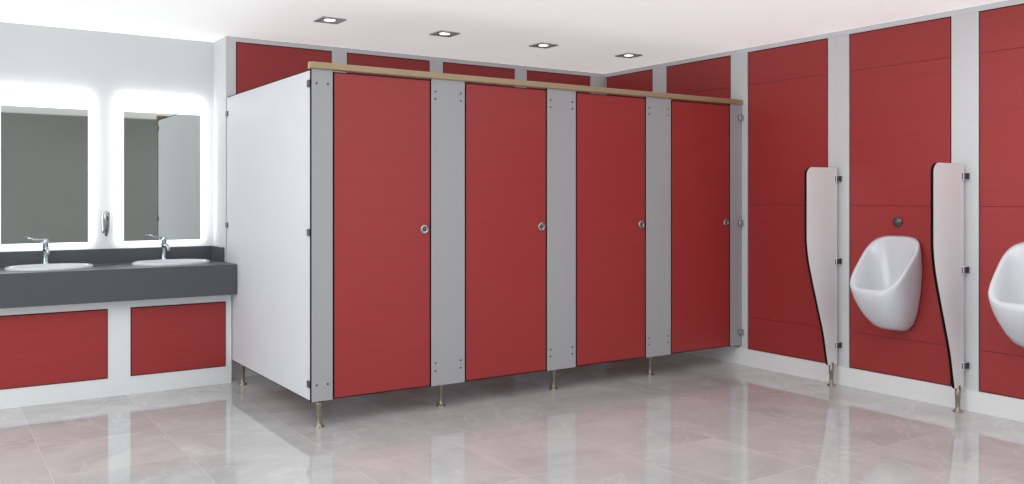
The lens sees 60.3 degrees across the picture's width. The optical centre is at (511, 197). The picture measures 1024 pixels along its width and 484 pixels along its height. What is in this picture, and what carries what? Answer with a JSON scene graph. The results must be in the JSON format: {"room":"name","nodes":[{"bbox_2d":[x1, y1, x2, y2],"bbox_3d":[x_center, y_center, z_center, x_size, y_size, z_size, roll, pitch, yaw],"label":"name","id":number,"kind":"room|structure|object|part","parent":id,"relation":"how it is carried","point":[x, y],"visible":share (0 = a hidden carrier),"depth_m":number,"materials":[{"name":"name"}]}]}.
{"room":"public restroom","nodes":[
{"label":"public restroom","id":0,"kind":"room"},
{"bbox_2d":[0,22,213,251],"bbox_3d":[-3.795,0.066,5.484,3.760,2.409,0.165,0,0,-34],"label":"wall","id":1,"kind":"structure","parent":0,"point":[107,65],"depth_m":6.06,"materials":[{"name":"white paint"}]},
{"bbox_2d":[0,87,93,247],"bbox_3d":[-3.087,-0.198,5.833,0.580,1.035,0.037,0,0,-34],"label":"backlit mirror","id":2,"kind":"object","parent":1,"relation":"attached to","point":[47,136],"visible":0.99,"depth_m":5.82,"materials":[{"name":"silver glass"}]},
{"bbox_2d":[102,211,110,235],"bbox_3d":[-2.768,0.173,6.017,0.058,0.173,0.085,0,0,-34],"label":"soap dispenser","id":3,"kind":"object","parent":1,"relation":"attached to","point":[106,215],"visible":1,"depth_m":6.00,"materials":[{"name":"metal"}]},
{"bbox_2d":[118,94,204,244],"bbox_3d":[-2.474,-0.198,6.241,0.582,1.035,0.037,0,0,-34],"label":"backlit mirror","id":4,"kind":"object","parent":1,"relation":"attached to","point":[161,140],"visible":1,"depth_m":6.22,"materials":[{"name":"silver glass"}]},
{"bbox_2d":[214,37,589,261],"bbox_3d":[-0.648,0.066,7.390,3.590,2.409,0.478,0,0,-34],"label":"wall","id":5,"kind":"structure","parent":0,"point":[257,65],"depth_m":6.41,"materials":[{"name":"red laminate"}]},
{"bbox_2d":[225,41,235,261],"bbox_3d":[-1.984,0.020,6.220,0.070,2.250,0.015,0,0,-34],"label":"pilaster","id":6,"kind":"object","parent":5,"relation":"attached to","point":[230,46],"visible":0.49,"depth_m":6.21,"materials":[{"name":"grey laminate"}]},
{"bbox_2d":[232,361,258,377],"bbox_3d":[-0.576,1.208,7.149,3.385,0.125,0.029,0,0,-34],"label":"baseboard","id":7,"kind":"structure","parent":5,"relation":"attached to","point":[235,366],"depth_m":6.23,"materials":[{"name":"white paint"}]},
{"bbox_3d":[-1.657,0.020,6.439,0.716,2.250,0.013,0,0,-34],"label":"red panel","id":8,"kind":"part","parent":5,"relation":"part of","materials":[{"name":"laminate"}]},
{"bbox_2d":[331,51,346,72],"bbox_3d":[-1.308,0.020,6.671,0.120,2.250,0.015,0,0,-34],"label":"pilaster","id":9,"kind":"object","parent":5,"relation":"attached to","point":[336,57],"visible":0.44,"depth_m":6.66,"materials":[{"name":"grey laminate"}]},
{"bbox_3d":[-0.961,0.020,6.902,0.711,2.250,0.013,0,0,-34],"label":"red panel","id":10,"kind":"part","parent":5,"relation":"part of","materials":[{"name":"laminate"}]},
{"bbox_2d":[225,36,603,77],"bbox_3d":[-0.586,-1.122,7.150,3.428,0.034,0.016,0,0,-34],"label":"trim","id":11,"kind":"structure","parent":5,"relation":"attached to","point":[227,38],"depth_m":6.95,"materials":[{"name":"grey paint"}]},
{"bbox_2d":[429,61,442,79],"bbox_3d":[-0.614,0.020,7.132,0.120,2.250,0.015,0,0,-34],"label":"pilaster","id":12,"kind":"object","parent":5,"relation":"attached to","point":[434,66],"visible":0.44,"depth_m":7.13,"materials":[{"name":"grey laminate"}]},
{"bbox_3d":[-0.272,0.020,7.361,0.701,2.250,0.013,0,0,-34],"label":"red panel","id":13,"kind":"part","parent":5,"relation":"part of","materials":[{"name":"laminate"}]},
{"bbox_2d":[514,69,526,87],"bbox_3d":[0.073,0.020,7.590,0.125,2.250,0.015,0,0,-34],"label":"pilaster","id":14,"kind":"object","parent":5,"relation":"attached to","point":[519,74],"visible":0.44,"depth_m":7.58,"materials":[{"name":"grey laminate"}]},
{"bbox_3d":[0.416,0.020,7.819,0.699,2.250,0.013,0,0,-34],"label":"red panel","id":15,"kind":"part","parent":5,"relation":"part of","materials":[{"name":"laminate"}]},
{"bbox_2d":[590,76,603,93],"bbox_3d":[0.774,0.020,8.057,0.158,2.250,0.015,0,0,-34],"label":"pilaster","id":16,"kind":"object","parent":5,"relation":"attached to","point":[594,81],"visible":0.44,"depth_m":8.05,"materials":[{"name":"grey laminate"}]},
{"bbox_2d":[0,0,1005,73],"bbox_3d":[-0.386,-1.189,3.467,7.500,0.100,7.300,0,0,-34],"label":"ceiling","id":17,"kind":"structure","parent":0,"point":[589,34],"depth_m":5.66,"materials":[{"name":"white paint"}]},
{"bbox_2d":[313,16,345,23],"bbox_3d":[-1.163,-1.135,5.629,0.160,0.011,0.160,0,0,-34],"label":"recessed light","id":18,"kind":"object","parent":17,"relation":"in","point":[323,19],"visible":1,"depth_m":5.61,"materials":[{"name":"white"}]},
{"bbox_2d":[429,30,460,36],"bbox_3d":[-0.465,-1.135,6.094,0.160,0.011,0.160,0,0,-34],"label":"recessed light","id":19,"kind":"object","parent":17,"relation":"in","point":[442,33],"visible":1,"depth_m":6.08,"materials":[{"name":"white"}]},
{"bbox_2d":[529,42,558,48],"bbox_3d":[0.235,-1.135,6.559,0.160,0.011,0.160,0,0,-34],"label":"recessed light","id":20,"kind":"object","parent":17,"relation":"in","point":[541,44],"visible":1,"depth_m":6.55,"materials":[{"name":"white"}]},
{"bbox_2d":[615,53,642,57],"bbox_3d":[0.930,-1.135,7.022,0.160,0.011,0.160,0,0,-34],"label":"recessed light","id":21,"kind":"object","parent":17,"relation":"in","point":[625,55],"visible":1,"depth_m":7.01,"materials":[{"name":"white"}]},
{"bbox_2d":[0,353,1023,483],"bbox_3d":[-0.386,1.320,3.467,7.500,0.100,7.300,0,0,-34],"label":"floor","id":22,"kind":"structure","parent":0,"point":[697,419],"depth_m":4.80,"materials":[{"name":"tile"}]},
{"bbox_2d":[0,246,236,408],"bbox_3d":[-2.839,0.809,5.669,1.957,0.922,0.584,0,0,-34],"label":"vanity unit","id":23,"kind":"object","parent":22,"relation":"on","point":[115,326],"visible":0.88,"depth_m":5.67,"materials":[{"name":"white paint"}]},
{"bbox_3d":[-2.832,0.930,5.461,0.607,0.445,0.011,0,0,-34],"label":"red panel","id":24,"kind":"part","parent":23,"relation":"part of","materials":[{"name":"laminate"}]},
{"bbox_3d":[-2.864,0.961,5.724,1.936,0.618,0.464,0,0,-34],"label":"frame","id":25,"kind":"part","parent":23,"relation":"part of","materials":[{"name":"laminate"}]},
{"bbox_2d":[0,246,236,308],"bbox_3d":[-2.839,0.500,5.669,1.957,0.304,0.584,0,0,-34],"label":"countertop","id":26,"kind":"structure","parent":23,"relation":"on","point":[112,277],"depth_m":5.69,"materials":[{"name":"grey stone"}]},
{"bbox_2d":[27,237,49,263],"bbox_3d":[-3.044,0.349,5.748,0.159,0.198,0.138,0,0,11],"label":"tap","id":27,"kind":"object","parent":26,"relation":"on","point":[45,242],"depth_m":5.78,"materials":[{"name":"silver metal"}]},
{"bbox_2d":[4,237,92,270],"bbox_3d":[-2.936,0.414,5.602,0.449,0.328,0.455,0,0,13],"label":"basin","id":28,"kind":"object","parent":26,"relation":"in","point":[45,266],"visible":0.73,"depth_m":5.70,"materials":[{"name":"white ceramic"}]},
{"bbox_2d":[149,234,169,258],"bbox_3d":[-2.428,0.349,6.158,0.159,0.198,0.138,0,0,11],"label":"tap","id":29,"kind":"object","parent":26,"relation":"on","point":[165,247],"depth_m":6.19,"materials":[{"name":"silver metal"}]},
{"bbox_2d":[132,234,209,265],"bbox_3d":[-2.320,0.414,6.012,0.449,0.328,0.455,0,0,13],"label":"basin","id":30,"kind":"object","parent":26,"relation":"in","point":[165,247],"visible":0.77,"depth_m":6.12,"materials":[{"name":"white ceramic"}]},
{"bbox_3d":[-2.213,0.930,5.873,0.608,0.445,0.011,0,0,-34],"label":"red panel","id":31,"kind":"part","parent":23,"relation":"part of","materials":[{"name":"laminate"}]},
{"bbox_2d":[225,68,430,427],"bbox_3d":[-1.244,0.280,5.709,0.751,1.980,1.644,0,0,-34],"label":"stall","id":32,"kind":"object","parent":22,"relation":"on","point":[328,225],"visible":0.96,"depth_m":5.09,"materials":[{"name":"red laminate"}]},
{"bbox_3d":[-1.836,1.195,6.010,0.058,0.150,0.058,0,0,-34],"label":"leg","id":33,"kind":"part","parent":32,"relation":"part of","materials":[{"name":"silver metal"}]},
{"bbox_3d":[-1.547,0.206,5.522,0.019,1.828,1.609,0,0,-34],"label":"panel","id":34,"kind":"part","parent":32,"relation":"part of","materials":[{"name":"white laminate"}]},
{"bbox_3d":[-1.070,1.195,4.892,0.058,0.150,0.058,0,0,-34],"label":"leg","id":35,"kind":"part","parent":32,"relation":"part of","materials":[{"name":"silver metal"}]},
{"bbox_3d":[-0.743,0.208,5.078,0.615,1.820,0.017,0,0,-34],"label":"door","id":36,"kind":"part","parent":32,"relation":"part of","materials":[{"name":"red laminate"}]},
{"bbox_2d":[430,79,546,406],"bbox_3d":[-0.576,0.280,6.150,0.849,1.980,1.638,0,0,-34],"label":"stall","id":37,"kind":"object","parent":22,"relation":"on","point":[489,142],"visible":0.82,"depth_m":5.46,"materials":[{"name":"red laminate"}]},
{"bbox_3d":[-0.434,1.195,5.381,0.058,0.150,0.058,0,0,-34],"label":"leg","id":38,"kind":"part","parent":37,"relation":"part of","materials":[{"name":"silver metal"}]},
{"bbox_3d":[-0.035,0.208,5.550,0.614,1.820,0.017,0,0,-34],"label":"door","id":39,"kind":"part","parent":37,"relation":"part of","materials":[{"name":"red laminate"}]},
{"bbox_2d":[545,88,645,389],"bbox_3d":[0.134,0.280,6.623,0.856,1.980,1.638,0,0,-34],"label":"stall","id":40,"kind":"object","parent":22,"relation":"on","point":[596,143],"visible":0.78,"depth_m":5.94,"materials":[{"name":"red laminate"}]},
{"bbox_3d":[0.275,1.195,5.853,0.058,0.150,0.058,0,0,-34],"label":"leg","id":41,"kind":"part","parent":40,"relation":"part of","materials":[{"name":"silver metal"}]},
{"bbox_3d":[0.677,0.208,6.023,0.618,1.820,0.017,0,0,-34],"label":"door","id":42,"kind":"part","parent":40,"relation":"part of","materials":[{"name":"red laminate"}]},
{"bbox_2d":[644,97,743,375],"bbox_3d":[0.901,0.280,7.126,0.975,1.980,1.651,0,0,-34],"label":"stall","id":43,"kind":"object","parent":22,"relation":"on","point":[694,222],"visible":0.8,"depth_m":6.44,"materials":[{"name":"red laminate"}]},
{"bbox_2d":[308,61,742,104],"bbox_3d":[0.319,-0.729,5.782,3.436,0.037,0.047,0,0,-34],"label":"rail","id":44,"kind":"object","parent":43,"relation":"on","point":[315,65],"visible":1,"depth_m":5.53,"materials":[{"name":"beige wood"}]},
{"bbox_3d":[0.990,1.195,6.329,0.058,0.150,0.058,0,0,-34],"label":"leg","id":45,"kind":"part","parent":43,"relation":"part of","materials":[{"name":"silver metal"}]},
{"bbox_3d":[1.388,0.208,6.497,0.606,1.820,0.017,0,0,-34],"label":"door","id":46,"kind":"part","parent":43,"relation":"part of","materials":[{"name":"red laminate"}]},
{"bbox_2d":[804,167,842,385],"bbox_3d":[2.085,0.532,5.921,0.344,1.475,0.065,0,0,-34],"label":"divider","id":47,"kind":"object","parent":22,"relation":"on","point":[820,183],"visible":1,"depth_m":5.92,"materials":[{"name":"white laminate"}]},
{"bbox_2d":[931,163,969,412],"bbox_3d":[2.572,0.532,5.189,0.344,1.475,0.065,0,0,-34],"label":"divider","id":48,"kind":"object","parent":22,"relation":"on","point":[947,179],"visible":1,"depth_m":5.19,"materials":[{"name":"white laminate"}]},
{"bbox_2d":[604,4,1023,398],"bbox_3d":[2.757,0.066,5.370,0.158,2.409,6.685,0,0,-34],"label":"wall","id":49,"kind":"structure","parent":0,"point":[900,76],"depth_m":5.73,"materials":[{"name":"red laminate"}]},
{"bbox_3d":[1.038,0.020,7.822,0.013,2.250,0.625,0,0,-34],"label":"red panel","id":50,"kind":"part","parent":49,"relation":"part of","materials":[{"name":"laminate"}]},
{"bbox_2d":[653,67,666,92],"bbox_3d":[1.257,0.020,7.492,0.015,2.250,0.166,0,0,-34],"label":"pilaster","id":51,"kind":"object","parent":49,"relation":"attached to","point":[659,74],"visible":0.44,"depth_m":7.48,"materials":[{"name":"grey laminate"}]},
{"bbox_3d":[1.501,0.020,7.126,0.013,2.250,0.712,0,0,-34],"label":"red panel","id":52,"kind":"part","parent":49,"relation":"part of","materials":[{"name":"laminate"}]},
{"bbox_2d":[731,52,747,348],"bbox_3d":[1.744,0.020,6.759,0.015,2.250,0.166,0,0,-34],"label":"pilaster","id":53,"kind":"object","parent":49,"relation":"attached to","point":[739,62],"visible":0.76,"depth_m":6.72,"materials":[{"name":"grey laminate"}]},
{"bbox_3d":[1.990,0.020,6.392,0.013,2.250,0.715,0,0,-34],"label":"red panel","id":54,"kind":"part","parent":49,"relation":"part of","materials":[{"name":"laminate"}]},
{"bbox_2d":[604,0,1023,77],"bbox_3d":[2.699,-1.122,5.324,0.016,0.034,6.667,0,0,-34],"label":"trim","id":55,"kind":"structure","parent":49,"relation":"attached to","point":[1006,3],"depth_m":6.03,"materials":[{"name":"white paint"}]},
{"bbox_2d":[828,34,849,367],"bbox_3d":[2.234,0.020,6.024,0.015,2.250,0.166,0,0,-34],"label":"pilaster","id":56,"kind":"object","parent":49,"relation":"attached to","point":[838,46],"visible":0.76,"depth_m":5.99,"materials":[{"name":"grey laminate"}]},
{"bbox_2d":[682,346,1023,421],"bbox_3d":[2.698,1.208,5.314,0.029,0.125,6.652,0,0,-34],"label":"baseboard","id":57,"kind":"structure","parent":49,"relation":"attached to","point":[1011,408],"depth_m":5.76,"materials":[{"name":"white paint"}]},
{"bbox_2d":[850,217,921,331],"bbox_3d":[2.338,0.487,5.563,0.326,0.730,0.369,0,0,-34],"label":"urinal","id":58,"kind":"object","parent":49,"relation":"attached to","point":[886,280],"visible":1,"depth_m":5.54,"materials":[{"name":"white ceramic"}]},
{"bbox_3d":[2.478,0.020,5.659,0.013,2.250,0.711,0,0,-34],"label":"red panel","id":59,"kind":"part","parent":49,"relation":"part of","materials":[{"name":"laminate"}]},
{"bbox_2d":[951,11,978,390],"bbox_3d":[2.721,0.020,5.292,0.015,2.250,0.166,0,0,-34],"label":"pilaster","id":60,"kind":"object","parent":49,"relation":"attached to","point":[964,27],"visible":0.84,"depth_m":5.26,"materials":[{"name":"grey laminate"}]},
{"bbox_3d":[2.966,0.020,4.925,0.013,2.250,0.715,0,0,-34],"label":"red panel","id":61,"kind":"part","parent":49,"relation":"part of","materials":[{"name":"laminate"}]},
{"bbox_2d":[988,242,1023,347],"bbox_3d":[2.826,0.487,4.830,0.326,0.730,0.369,0,0,-34],"label":"urinal","id":62,"kind":"object","parent":49,"relation":"attached to","point":[1006,288],"visible":1,"depth_m":4.94,"materials":[{"name":"white ceramic"}]}
]}

